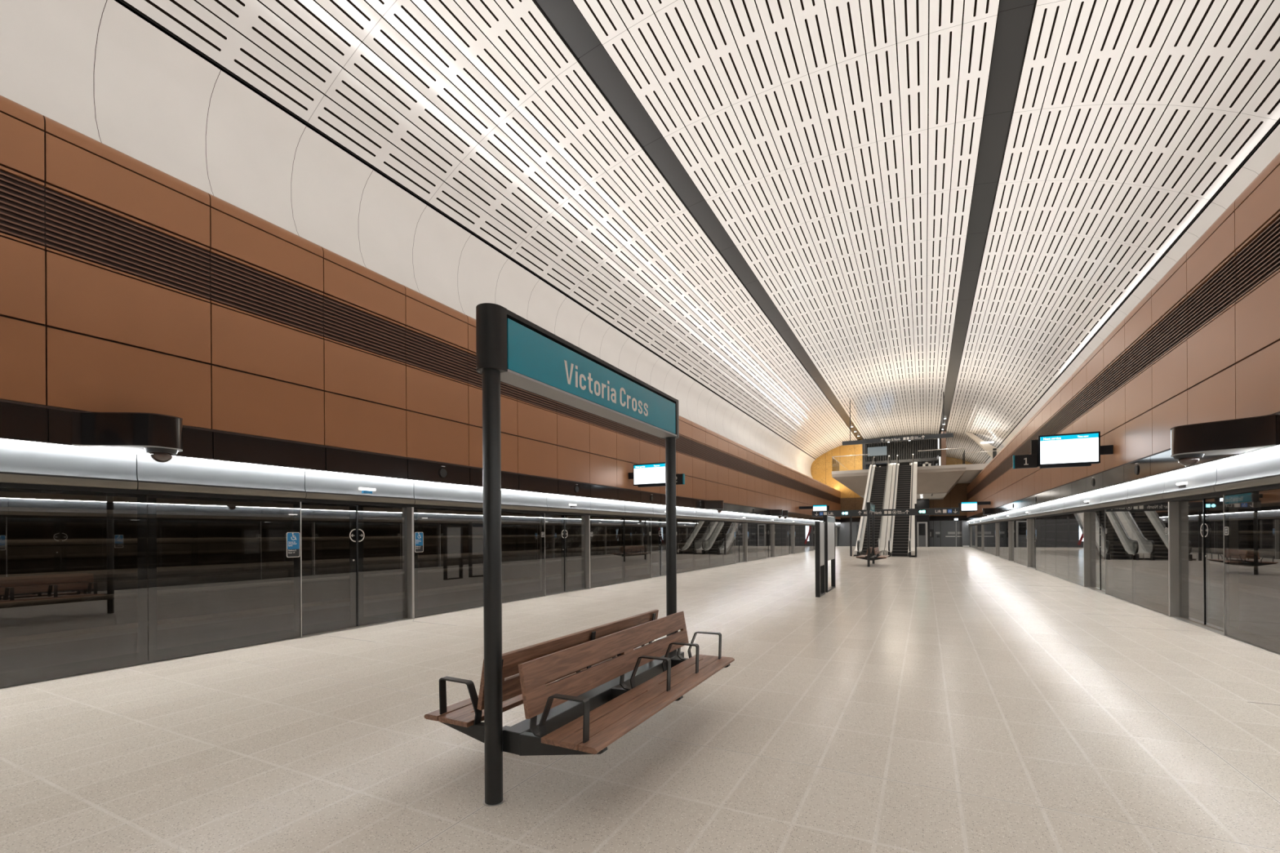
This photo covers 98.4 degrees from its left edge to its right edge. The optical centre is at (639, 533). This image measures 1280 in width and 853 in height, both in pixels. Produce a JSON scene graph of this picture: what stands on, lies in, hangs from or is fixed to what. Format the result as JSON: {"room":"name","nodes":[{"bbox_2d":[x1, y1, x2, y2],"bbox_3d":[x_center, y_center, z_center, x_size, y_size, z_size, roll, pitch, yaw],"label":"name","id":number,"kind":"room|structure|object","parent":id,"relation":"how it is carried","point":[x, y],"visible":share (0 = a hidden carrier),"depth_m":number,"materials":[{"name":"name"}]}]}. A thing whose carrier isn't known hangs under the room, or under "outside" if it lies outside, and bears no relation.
{"room":"railway station","nodes":[
{"label":"railway station","id":0,"kind":"room"},
{"bbox_2d":[0,491,798,673],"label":"platform screen doors","id":1,"kind":"structure","parent":0,"point":[68,563],"depth_m":11.99,"materials":[{"name":"glass"}]},
{"bbox_2d":[0,94,840,519],"bbox_3d":[4.307,-3.136,28.152,0.660,3.320,82.000,0,0,27],"label":"wall","id":2,"kind":"structure","parent":0,"point":[126,285],"depth_m":7.96,"materials":[{"name":"orange metal"}]},
{"bbox_2d":[0,439,150,455],"bbox_3d":[-6.511,-1.002,6.447,0.133,0.014,1.297,0,0,27],"label":"linear light","id":3,"kind":"object","parent":2,"relation":"attached to","point":[0,439],"depth_m":6.41,"materials":[{"name":"grey"}]},
{"bbox_2d":[71,410,182,462],"bbox_3d":[-6.047,-1.136,6.579,0.646,0.555,0.850,0,0,27],"label":"housing","id":4,"kind":"object","parent":2,"relation":"attached to","point":[160,436],"visible":1,"depth_m":6.46,"materials":[{"name":"black metal"}]},
{"bbox_2d":[172,456,482,488],"bbox_3d":[-4.807,-1.012,9.750,0.131,0.014,5.702,0,0,27],"label":"linear light","id":5,"kind":"object","parent":2,"relation":"attached to","point":[296,468],"depth_m":8.83,"materials":[{"name":"grey plastic"}]},
{"bbox_2d":[0,399,840,523],"bbox_3d":[4.574,-1.287,28.020,0.145,0.421,82.000,0,0,27],"label":"trim","id":6,"kind":"structure","parent":2,"relation":"attached to","point":[19,421],"depth_m":8.92,"materials":[{"name":"black"}]},
{"bbox_2d":[439,466,447,478],"bbox_3d":[-3.999,-1.243,11.232,0.022,0.245,0.210,0,0,27],"label":"loudspeaker","id":7,"kind":"object","parent":2,"relation":"attached to","point":[442,472],"visible":1,"depth_m":11.22,"materials":[{"name":"black plastic"}]},
{"bbox_2d":[440,468,447,477],"bbox_3d":[-3.992,-1.226,11.229,0.004,0.176,0.176,0,0,27],"label":"grille","id":8,"kind":"object","parent":7,"relation":"attached to","point":[443,473],"depth_m":11.23,"materials":[{"name":"black metal"}]},
{"bbox_2d":[501,488,584,497],"bbox_3d":[-2.447,-1.027,14.329,0.122,0.014,3.457,0,0,27],"label":"linear light","id":9,"kind":"object","parent":2,"relation":"attached to","point":[501,489],"depth_m":14.23,"materials":[{"name":"grey plastic"}]},
{"bbox_2d":[574,484,578,493],"bbox_3d":[-1.774,-1.257,15.542,0.022,0.245,0.210,0,0,27],"label":"loudspeaker","id":10,"kind":"object","parent":2,"relation":"attached to","point":[576,487],"visible":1,"depth_m":15.52,"materials":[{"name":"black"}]},
{"bbox_2d":[628,462,684,487],"bbox_3d":[0.529,-1.896,17.936,1.984,0.755,0.209,0,0,27],"label":"display","id":11,"kind":"object","parent":2,"relation":"attached to","point":[653,474],"visible":0.87,"depth_m":17.91,"materials":[{"name":"white glass"}]},
{"bbox_2d":[704,500,723,512],"bbox_3d":[3.357,-1.193,24.795,0.646,0.555,0.850,0,0,27],"label":"housing","id":12,"kind":"object","parent":2,"relation":"attached to","point":[717,505],"visible":1,"depth_m":24.66,"materials":[{"name":"black metal"}]},
{"bbox_2d":[769,509,782,518],"bbox_3d":[8.678,-1.225,35.102,0.646,0.555,0.850,0,0,27],"label":"housing","id":13,"kind":"object","parent":2,"relation":"attached to","point":[779,513],"visible":1,"depth_m":34.98,"materials":[{"name":"black"}]},
{"bbox_2d":[775,510,788,519],"bbox_3d":[9.412,-1.230,36.524,0.646,0.555,0.850,0,0,27],"label":"housing","id":14,"kind":"object","parent":2,"relation":"attached to","point":[784,516],"visible":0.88,"depth_m":36.41,"materials":[{"name":"black"}]},
{"bbox_2d":[799,504,829,511],"bbox_3d":[13.442,-1.869,42.681,2.230,0.625,0.207,0,0,27],"label":"display","id":15,"kind":"object","parent":2,"relation":"attached to","point":[820,507],"visible":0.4,"depth_m":42.46,"materials":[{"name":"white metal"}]},
{"bbox_2d":[0,0,1279,478],"bbox_3d":[14.793,-7.870,33.978,19.440,6.180,102.000,0,0,27],"label":"ceiling","id":16,"kind":"structure","parent":0,"point":[806,210],"depth_m":14.11,"materials":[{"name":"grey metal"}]},
{"bbox_2d":[842,391,953,445],"bbox_3d":[20.178,-9.041,43.660,7.940,3.615,0.166,0,0,27],"label":"gantry","id":17,"kind":"object","parent":16,"relation":"hanging from","point":[944,435],"visible":1,"depth_m":43.43,"materials":[{"name":"grey metal"}]},
{"bbox_2d":[937,438,939,448],"bbox_3d":[31.402,-9.427,58.103,0.180,1.170,0.120,0,0,27],"label":"wall light","id":18,"kind":"object","parent":16,"relation":"attached to","point":[938,439],"visible":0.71,"depth_m":58.08,"materials":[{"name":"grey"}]},
{"bbox_2d":[980,440,993,444],"bbox_3d":[34.637,-9.061,55.100,1.100,0.160,0.150,0,0,27],"label":"strip light","id":19,"kind":"object","parent":16,"relation":"attached to","point":[992,442],"visible":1,"depth_m":55.05,"materials":[{"name":"grey plastic"}]},
{"bbox_2d":[0,546,1279,852],"bbox_3d":[10.631,1.759,25.803,13.440,0.352,83.600,0,0,27],"label":"floor","id":20,"kind":"structure","parent":0,"point":[940,700],"depth_m":4.39,"materials":[{"name":"tile"}]},
{"bbox_2d":[0,487,300,688],"bbox_3d":[-7.275,0.576,5.404,0.026,2.213,7.860,0,0,27],"label":"panel frame","id":21,"kind":"structure","parent":20,"relation":"on","point":[148,651],"depth_m":7.17,"materials":[{"name":"black glass"}]},
{"bbox_2d":[299,502,414,637],"bbox_3d":[-5.029,0.563,9.922,0.174,2.235,2.224,0,0,27],"label":"door","id":22,"kind":"structure","parent":20,"relation":"on","point":[356,512],"depth_m":9.98,"materials":[{"name":"black glass"}]},
{"bbox_2d":[413,506,544,617],"bbox_3d":[-3.486,0.553,12.743,0.026,2.213,4.200,0,0,27],"label":"window","id":23,"kind":"structure","parent":20,"relation":"on","point":[418,536],"depth_m":11.69,"materials":[{"name":"black glass"}]},
{"bbox_2d":[539,513,590,595],"bbox_3d":[-2.079,0.545,15.636,0.174,2.235,2.224,0,0,27],"label":"door","id":24,"kind":"structure","parent":20,"relation":"on","point":[564,588],"depth_m":15.71,"materials":[{"name":"black glass"}]},
{"bbox_2d":[475,302,679,807],"bbox_3d":[-0.291,0.132,4.607,0.184,3.040,2.876,0,0,27],"label":"station sign","id":25,"kind":"object","parent":20,"relation":"on","point":[511,348],"visible":0.98,"depth_m":3.52,"materials":[{"name":"black metal"}]},
{"bbox_2d":[423,609,734,755],"bbox_3d":[-0.208,1.060,4.522,1.334,0.582,2.700,0,0,27],"label":"bench","id":26,"kind":"object","parent":25,"relation":"attached to","point":[580,692],"visible":0.96,"depth_m":3.78,"materials":[{"name":"brown wood"}]},
{"bbox_2d":[590,515,650,587],"bbox_3d":[-0.548,0.535,18.435,0.024,2.213,4.150,0,0,27],"label":"window","id":27,"kind":"structure","parent":20,"relation":"on","point":[623,580],"depth_m":18.38,"materials":[{"name":"black glass"}]},
{"bbox_2d":[647,518,666,577],"bbox_3d":[0.847,0.527,21.305,0.174,2.235,2.224,0,0,27],"label":"door","id":28,"kind":"structure","parent":20,"relation":"on","point":[660,572],"depth_m":20.99,"materials":[{"name":"grey metal"}]},
{"bbox_2d":[675,520,735,573],"bbox_3d":[3.244,0.512,25.779,0.026,2.213,7.920,0,0,27],"label":"window","id":29,"kind":"structure","parent":20,"relation":"on","point":[686,570],"depth_m":25.73,"materials":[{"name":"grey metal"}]},
{"bbox_2d":[732,522,747,563],"bbox_3d":[5.503,0.499,30.324,0.174,2.235,2.224,0,0,27],"label":"door","id":30,"kind":"structure","parent":20,"relation":"on","point":[745,559],"depth_m":30.32,"materials":[{"name":"black glass"}]},
{"bbox_2d":[747,523,766,561],"bbox_3d":[7.033,0.489,33.118,0.026,2.213,4.140,0,0,27],"label":"window","id":31,"kind":"structure","parent":20,"relation":"on","point":[764,557],"depth_m":33.11,"materials":[{"name":"black glass"}]},
{"bbox_2d":[763,524,774,558],"bbox_3d":[8.425,0.481,35.984,0.174,2.235,2.224,0,0,27],"label":"door","id":32,"kind":"structure","parent":20,"relation":"on","point":[773,525],"depth_m":35.98,"materials":[{"name":"black glass"}]},
{"bbox_2d":[774,524,788,556],"bbox_3d":[9.957,0.471,38.783,0.026,2.213,4.150,0,0,27],"label":"window","id":33,"kind":"structure","parent":20,"relation":"on","point":[781,553],"depth_m":38.79,"materials":[{"name":"black glass"}]},
{"bbox_2d":[786,524,795,554],"bbox_3d":[11.352,0.463,41.653,0.174,2.235,2.224,0,0,27],"label":"door","id":34,"kind":"structure","parent":20,"relation":"on","point":[787,526],"depth_m":41.68,"materials":[{"name":"black glass"}]},
{"bbox_2d":[795,525,813,553],"bbox_3d":[13.760,0.448,46.150,0.026,2.213,7.970,0,0,27],"label":"window","id":35,"kind":"structure","parent":20,"relation":"on","point":[805,533],"depth_m":46.36,"materials":[{"name":"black glass"}]},
{"bbox_2d":[813,526,815,550],"bbox_3d":[16.031,0.435,50.717,0.174,2.235,2.224,0,0,27],"label":"door","id":36,"kind":"structure","parent":20,"relation":"on","point":[814,542],"depth_m":50.84,"materials":[{"name":"black glass"}]},
{"bbox_2d":[814,520,825,597],"bbox_3d":[4.691,0.656,14.377,0.110,1.930,0.850,0,0,27],"label":"stand","id":37,"kind":"object","parent":20,"relation":"on","point":[820,533],"visible":1,"depth_m":14.03,"materials":[{"name":"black metal"}]},
{"bbox_2d":[820,523,824,564],"bbox_3d":[4.731,0.276,14.355,0.005,1.050,0.630,0,0,27],"label":"poster","id":38,"kind":"object","parent":37,"relation":"attached to","point":[822,525],"depth_m":14.40,"materials":[{"name":"grey paper"}]},
{"bbox_2d":[822,515,835,592],"bbox_3d":[5.413,0.557,15.776,0.110,2.120,1.500,0,0,27],"label":"stand","id":39,"kind":"object","parent":20,"relation":"on","point":[829,521],"visible":0.89,"depth_m":15.63,"materials":[{"name":"silver metal"}]},
{"bbox_2d":[827,522,834,559],"bbox_3d":[5.453,0.207,15.754,0.005,1.020,1.280,0,0,27],"label":"poster","id":40,"kind":"object","parent":39,"relation":"attached to","point":[830,525],"depth_m":15.71,"materials":[{"name":"grey paper"}]},
{"bbox_2d":[835,527,836,546],"bbox_3d":[21.903,0.399,62.090,0.174,2.235,2.224,0,0,27],"label":"door","id":41,"kind":"structure","parent":20,"relation":"on","point":[835,527],"depth_m":63.02,"materials":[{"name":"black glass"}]},
{"bbox_2d":[866,502,875,567],"bbox_3d":[11.379,0.061,27.213,0.184,3.040,2.876,0,0,27],"label":"station sign","id":42,"kind":"object","parent":20,"relation":"on","point":[870,507],"visible":1,"depth_m":26.01,"materials":[{"name":"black metal"}]},
{"bbox_2d":[855,546,889,560],"bbox_3d":[11.462,0.989,27.128,1.334,0.582,2.700,0,0,27],"label":"bench","id":43,"kind":"object","parent":42,"relation":"attached to","point":[864,557],"visible":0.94,"depth_m":26.31,"materials":[{"name":"brown wood"}]},
{"bbox_2d":[853,455,893,556],"bbox_3d":[18.558,-2.630,43.389,1.860,8.432,14.976,0,0,27],"label":"escalator","id":44,"kind":"object","parent":20,"relation":"on","point":[878,486],"visible":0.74,"depth_m":43.08,"materials":[{"name":"silver metal"}]},
{"bbox_2d":[860,466,874,549],"bbox_3d":[18.037,-2.435,43.631,0.020,7.312,13.700,0,0,27],"label":"balustrade","id":45,"kind":"object","parent":44,"relation":"attached to","point":[871,484],"depth_m":42.72,"materials":[{"name":"white plastic"}]},
{"bbox_2d":[812,503,959,557],"bbox_3d":[16.015,-0.173,36.559,8.920,3.450,0.276,0,0,27],"label":"sign","id":46,"kind":"object","parent":20,"relation":"on","point":[937,511],"visible":0.93,"depth_m":36.16,"materials":[{"name":"grey metal"}]},
{"bbox_2d":[884,453,917,557],"bbox_3d":[20.246,-2.640,42.518,1.860,8.432,14.976,0,0,27],"label":"escalator","id":47,"kind":"object","parent":20,"relation":"on","point":[900,532],"visible":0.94,"depth_m":41.08,"materials":[{"name":"silver metal"}]},
{"bbox_2d":[890,466,897,549],"bbox_3d":[19.725,-2.445,42.759,0.020,7.312,13.700,0,0,27],"label":"balustrade","id":48,"kind":"object","parent":47,"relation":"attached to","point":[893,519],"depth_m":42.02,"materials":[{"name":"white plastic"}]},
{"bbox_2d":[916,498,929,546],"bbox_3d":[30.542,-1.086,59.662,1.250,5.100,1.745,0,0,27],"label":"lift","id":49,"kind":"object","parent":20,"relation":"on","point":[922,521],"visible":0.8,"depth_m":58.92,"materials":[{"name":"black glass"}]},
{"bbox_2d":[970,525,972,546],"bbox_3d":[33.673,0.327,56.014,0.174,2.235,2.224,0,0,27],"label":"door","id":50,"kind":"structure","parent":20,"relation":"on","point":[971,526],"depth_m":56.95,"materials":[{"name":"black glass"}]},
{"bbox_2d":[972,525,975,548],"bbox_3d":[32.139,0.336,53.204,0.019,2.213,4.170,0,0,27],"label":"window","id":51,"kind":"structure","parent":20,"relation":"on","point":[973,526],"depth_m":52.50,"materials":[{"name":"black glass"}]},
{"bbox_2d":[975,525,977,549],"bbox_3d":[30.737,0.345,50.327,0.174,2.235,2.224,0,0,27],"label":"door","id":52,"kind":"structure","parent":20,"relation":"on","point":[975,526],"depth_m":51.28,"materials":[{"name":"grey glass"}]},
{"bbox_2d":[977,524,981,551],"bbox_3d":[29.204,0.353,47.517,0.019,2.213,4.170,0,0,27],"label":"window","id":53,"kind":"structure","parent":20,"relation":"on","point":[979,526],"depth_m":47.67,"materials":[{"name":"black glass"}]},
{"bbox_2d":[981,524,984,551],"bbox_3d":[27.801,0.363,44.640,0.174,2.235,2.224,0,0,27],"label":"door","id":54,"kind":"structure","parent":20,"relation":"on","point":[982,526],"depth_m":45.59,"materials":[{"name":"grey metal"}]},
{"bbox_2d":[983,523,995,555],"bbox_3d":[25.393,0.377,40.144,0.026,2.213,7.970,0,0,27],"label":"window","id":55,"kind":"structure","parent":20,"relation":"on","point":[988,529],"depth_m":39.82,"materials":[{"name":"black glass"}]},
{"bbox_2d":[995,522,999,557],"bbox_3d":[23.122,0.392,35.577,0.174,2.235,2.224,0,0,27],"label":"door","id":56,"kind":"structure","parent":20,"relation":"on","point":[997,525],"depth_m":36.52,"materials":[{"name":"grey metal"}]},
{"bbox_2d":[999,521,1008,559],"bbox_3d":[21.590,0.400,32.777,0.026,2.213,4.150,0,0,27],"label":"window","id":57,"kind":"structure","parent":20,"relation":"on","point":[1003,526],"depth_m":32.78,"materials":[{"name":"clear glass"}]},
{"bbox_2d":[1008,520,1013,560],"bbox_3d":[20.195,0.409,29.907,0.174,2.235,2.224,0,0,27],"label":"door","id":58,"kind":"structure","parent":20,"relation":"on","point":[1011,524],"depth_m":30.84,"materials":[{"name":"grey metal"}]},
{"bbox_2d":[1013,519,1026,566],"bbox_3d":[18.666,0.418,27.113,0.026,2.213,4.140,0,0,27],"label":"window","id":59,"kind":"structure","parent":20,"relation":"on","point":[1020,526],"depth_m":26.94,"materials":[{"name":"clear glass"}]},
{"bbox_2d":[1026,518,1035,568],"bbox_3d":[17.273,0.427,24.247,0.174,2.235,2.224,0,0,27],"label":"door","id":60,"kind":"structure","parent":20,"relation":"on","point":[1031,523],"depth_m":25.02,"materials":[{"name":"grey metal"}]},
{"bbox_2d":[1035,512,1084,586],"bbox_3d":[14.877,0.441,19.773,0.026,2.213,7.920,0,0,27],"label":"glass panel","id":61,"kind":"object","parent":20,"relation":"on","point":[1058,537],"depth_m":18.99,"materials":[{"name":"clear glass"}]},
{"bbox_2d":[1083,509,1113,594],"bbox_3d":[12.617,0.456,15.228,0.174,2.235,2.224,0,0,27],"label":"door","id":62,"kind":"structure","parent":20,"relation":"on","point":[1086,515],"depth_m":15.18,"materials":[{"name":"black glass"}]},
{"bbox_2d":[1168,494,1239,635],"bbox_3d":[9.691,0.473,9.559,0.174,2.235,2.224,0,0,27],"label":"door","id":63,"kind":"structure","parent":20,"relation":"on","point":[1174,508],"depth_m":9.50,"materials":[{"name":"black glass"}]},
{"bbox_2d":[1224,488,1279,653],"bbox_3d":[8.148,0.482,6.738,0.026,2.213,4.200,0,0,27],"label":"window","id":64,"kind":"structure","parent":20,"relation":"on","point":[1272,645],"depth_m":8.29,"materials":[{"name":"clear glass"}]},
{"bbox_2d":[810,439,969,522],"bbox_3d":[31.942,-6.095,70.118,16.700,9.500,18.050,0,0,27],"label":"wall","id":65,"kind":"structure","parent":0,"point":[821,467],"depth_m":63.86,"materials":[{"name":"yellow"}]},
{"bbox_2d":[831,464,965,499],"bbox_3d":[30.372,-4.705,63.900,10.680,2.180,34.550,0,0,27],"label":"concrete landing","id":66,"kind":"object","parent":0,"point":[934,482],"visible":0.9,"depth_m":49.62,"materials":[{"name":"grey"}]},
{"bbox_2d":[831,453,870,471],"bbox_3d":[22.042,-6.334,55.827,3.280,1.560,12.530,0,0,27],"label":"glass balustrade","id":67,"kind":"object","parent":66,"relation":"on","point":[836,465],"visible":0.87,"depth_m":53.41,"materials":[{"name":"clear glass"}]},
{"bbox_2d":[938,456,941,465],"bbox_3d":[26.745,-6.313,49.263,0.180,1.100,0.120,0,0,27],"label":"wall light","id":68,"kind":"object","parent":66,"relation":"on","point":[940,457],"visible":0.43,"depth_m":49.23,"materials":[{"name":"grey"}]},
{"bbox_2d":[917,447,965,464],"bbox_3d":[26.415,-6.371,48.505,3.550,1.580,3.530,0,0,27],"label":"glass balustrade","id":69,"kind":"object","parent":66,"relation":"on","point":[963,451],"visible":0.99,"depth_m":47.21,"materials":[{"name":"clear glass"}]},
{"bbox_2d":[940,431,946,465],"bbox_3d":[32.790,-8.275,59.742,0.450,4.950,3.700,0,0,27],"label":"pier","id":70,"kind":"object","parent":66,"relation":"on","point":[943,441],"visible":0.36,"depth_m":58.12,"materials":[{"name":"brown"}]},
{"bbox_2d":[862,438,940,469],"bbox_3d":[33.334,-8.453,69.364,8.350,5.400,18.100,0,0,27],"label":"wall","id":71,"kind":"structure","parent":0,"point":[905,450],"depth_m":63.16,"materials":[{"name":"black"}]},
{"bbox_2d":[865,432,938,444],"bbox_3d":[30.050,-10.932,63.568,7.580,0.242,4.600,0,0,27],"label":"ceiling","id":72,"kind":"structure","parent":0,"point":[922,433],"depth_m":62.37,"materials":[{"name":"metal"}]},
{"bbox_2d":[839,520,969,546],"bbox_3d":[28.973,0.073,61.188,13.250,2.800,0.920,0,0,27],"label":"wall","id":73,"kind":"structure","parent":0,"point":[937,526],"depth_m":59.96,"materials":[{"name":"grey metal"}]},
{"bbox_2d":[0,440,839,527],"bbox_3d":[4.718,-0.849,28.735,0.330,0.560,83.400,0,0,27],"label":"trim","id":74,"kind":"structure","parent":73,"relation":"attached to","point":[22,465],"depth_m":8.25,"materials":[{"name":"grey metal"}]},
{"bbox_2d":[358,487,376,493],"bbox_3d":[-4.834,-0.754,9.797,0.060,0.097,0.300,0,0,27],"label":"lamp","id":75,"kind":"object","parent":74,"relation":"attached to","point":[366,491],"visible":1,"depth_m":9.78,"materials":[{"name":"grey"}]},
{"bbox_2d":[568,503,576,507],"bbox_3d":[-1.884,-0.772,15.510,0.060,0.097,0.300,0,0,27],"label":"lamp","id":76,"kind":"object","parent":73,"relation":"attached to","point":[571,505],"visible":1,"depth_m":15.45,"materials":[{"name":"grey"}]},
{"bbox_2d":[836,527,839,546],"bbox_3d":[23.194,0.390,64.431,0.019,2.213,3.114,0,0,27],"label":"window","id":77,"kind":"structure","parent":73,"relation":"in","point":[837,528],"depth_m":63.70,"materials":[{"name":"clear glass"}]},
{"bbox_2d":[856,524,859,536],"bbox_3d":[25.776,0.108,63.170,1.850,2.730,0.030,0,0,27],"label":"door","id":78,"kind":"structure","parent":73,"relation":"in","point":[857,526],"depth_m":63.53,"materials":[{"name":"grey"}]},
{"bbox_2d":[929,529,933,537],"bbox_3d":[31.732,0.017,60.069,0.360,0.880,0.075,0,0,27],"label":"intercom","id":79,"kind":"object","parent":73,"relation":"attached to","point":[931,531],"visible":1,"depth_m":60.03,"materials":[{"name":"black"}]},
{"bbox_2d":[945,521,961,546],"bbox_3d":[33.785,0.094,59.010,2.060,2.700,0.085,0,0,27],"label":"door","id":80,"kind":"structure","parent":73,"relation":"in","point":[953,529],"depth_m":59.13,"materials":[{"name":"grey metal"}]},
{"bbox_2d":[968,448,1279,526],"bbox_3d":[16.420,-0.920,22.694,0.330,0.560,83.400,0,0,27],"label":"trim","id":81,"kind":"structure","parent":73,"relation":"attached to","point":[1260,471],"depth_m":9.97,"materials":[{"name":"grey metal"}]},
{"bbox_2d":[1175,481,1187,488],"bbox_3d":[9.463,-0.841,9.652,0.060,0.097,0.300,0,0,27],"label":"lamp","id":82,"kind":"object","parent":81,"relation":"attached to","point":[1181,485],"visible":1,"depth_m":9.60,"materials":[{"name":"grey plastic"}]},
{"bbox_2d":[968,446,1279,521],"bbox_3d":[15.904,-1.139,22.115,0.022,0.014,81.700,0,0,27],"label":"linear light","id":83,"kind":"object","parent":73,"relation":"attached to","point":[1277,446],"visible":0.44,"depth_m":9.78,"materials":[{"name":"grey plastic"}]},
{"bbox_2d":[946,457,985,465],"bbox_3d":[44.249,-8.370,76.109,5.900,5.300,0.100,0,0,27],"label":"wall","id":84,"kind":"structure","parent":0,"point":[949,460],"depth_m":76.50,"materials":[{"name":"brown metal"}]},
{"bbox_2d":[946,434,999,463],"bbox_3d":[39.872,-8.347,67.171,5.280,4.847,20.000,0,0,27],"label":"ceiling","id":85,"kind":"structure","parent":0,"point":[957,441],"depth_m":66.28,"materials":[{"name":"beige metal"}]},
{"bbox_2d":[957,463,988,483],"bbox_3d":[36.929,-5.575,60.653,3.960,0.500,34.300,0,0,27],"label":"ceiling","id":86,"kind":"structure","parent":0,"point":[971,472],"depth_m":47.74,"materials":[{"name":"concrete"}]},
{"bbox_2d":[965,449,1000,453],"bbox_3d":[28.734,-6.200,45.637,3.140,1.210,0.059,0,0,27],"label":"glass balustrade","id":87,"kind":"object","parent":86,"relation":"on","point":[999,450],"visible":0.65,"depth_m":45.78,"materials":[{"name":"glass"}]},
{"bbox_2d":[992,448,996,458],"bbox_3d":[34.806,-7.062,54.204,0.300,2.500,0.300,0,0,27],"label":"pier","id":88,"kind":"object","parent":86,"relation":"on","point":[994,453],"visible":0.36,"depth_m":54.08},
{"bbox_2d":[965,431,1000,458],"bbox_3d":[34.839,-8.423,55.702,3.400,3.720,1.000,0,0,27],"label":"bulkhead","id":89,"kind":"object","parent":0,"point":[986,446],"visible":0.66,"depth_m":55.43,"materials":[{"name":"concrete"}]},
{"bbox_2d":[966,152,1279,517],"bbox_3d":[16.161,-3.209,22.033,0.660,3.320,82.000,0,0,27],"label":"wall","id":90,"kind":"structure","parent":0,"point":[1202,345],"depth_m":9.48,"materials":[{"name":"orange metal"}]},
{"bbox_2d":[958,501,991,511],"bbox_3d":[22.888,-1.822,37.805,1.870,0.695,0.207,0,0,27],"label":"display","id":91,"kind":"object","parent":90,"relation":"attached to","point":[971,506],"visible":0.98,"depth_m":37.83,"materials":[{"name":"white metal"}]},
{"bbox_2d":[982,507,995,517],"bbox_3d":[22.066,-1.307,34.943,0.646,0.555,0.850,0,0,27],"label":"housing","id":92,"kind":"object","parent":90,"relation":"attached to","point":[986,512],"visible":1,"depth_m":34.81,"materials":[{"name":"black metal"}]},
{"bbox_2d":[1012,431,1112,469],"bbox_3d":[10.293,-2.010,13.514,1.964,0.805,0.209,0,0,27],"label":"display","id":93,"kind":"object","parent":90,"relation":"attached to","point":[1077,449],"visible":1,"depth_m":13.40,"materials":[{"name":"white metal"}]},
{"bbox_2d":[1091,478,1094,486],"bbox_3d":[11.829,-1.340,14.428,0.022,0.245,0.210,0,0,27],"label":"loudspeaker","id":94,"kind":"object","parent":90,"relation":"attached to","point":[1092,480],"visible":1,"depth_m":14.41,"materials":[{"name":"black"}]},
{"bbox_2d":[966,411,1279,521],"bbox_3d":[15.916,-1.357,22.165,0.145,0.421,82.000,0,0,27],"label":"trim","id":95,"kind":"structure","parent":90,"relation":"attached to","point":[1161,463],"depth_m":12.53,"materials":[{"name":"black"}]},
{"bbox_2d":[1134,462,1138,475],"bbox_3d":[10.292,-1.330,11.451,0.022,0.245,0.210,0,0,27],"label":"loudspeaker","id":96,"kind":"object","parent":90,"relation":"attached to","point":[1136,467],"visible":1,"depth_m":11.41,"materials":[{"name":"black plastic"}]},
{"bbox_2d":[1134,466,1137,474],"bbox_3d":[10.286,-1.313,11.454,0.004,0.176,0.176,0,0,27],"label":"grille","id":97,"kind":"object","parent":96,"relation":"attached to","point":[1135,467],"depth_m":11.44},
{"bbox_2d":[1170,413,1275,466],"bbox_3d":[7.807,-1.220,7.473,0.786,0.555,0.850,0,0,27],"label":"housing","id":98,"kind":"object","parent":90,"relation":"attached to","point":[1189,443],"visible":1,"depth_m":7.37,"materials":[{"name":"black metal"}]},
{"bbox_2d":[1080,491,1279,633],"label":"window","id":99,"kind":"structure","parent":0,"point":[1259,514],"depth_m":19.06,"materials":[{"name":"glass"}]},
{"bbox_2d":[1081,576,1279,641],"bbox_3d":[23.186,2.219,30.802,4.280,1.380,104.000,0,0,27],"label":"floor","id":100,"kind":"structure","parent":0,"point":[1247,628],"depth_m":18.46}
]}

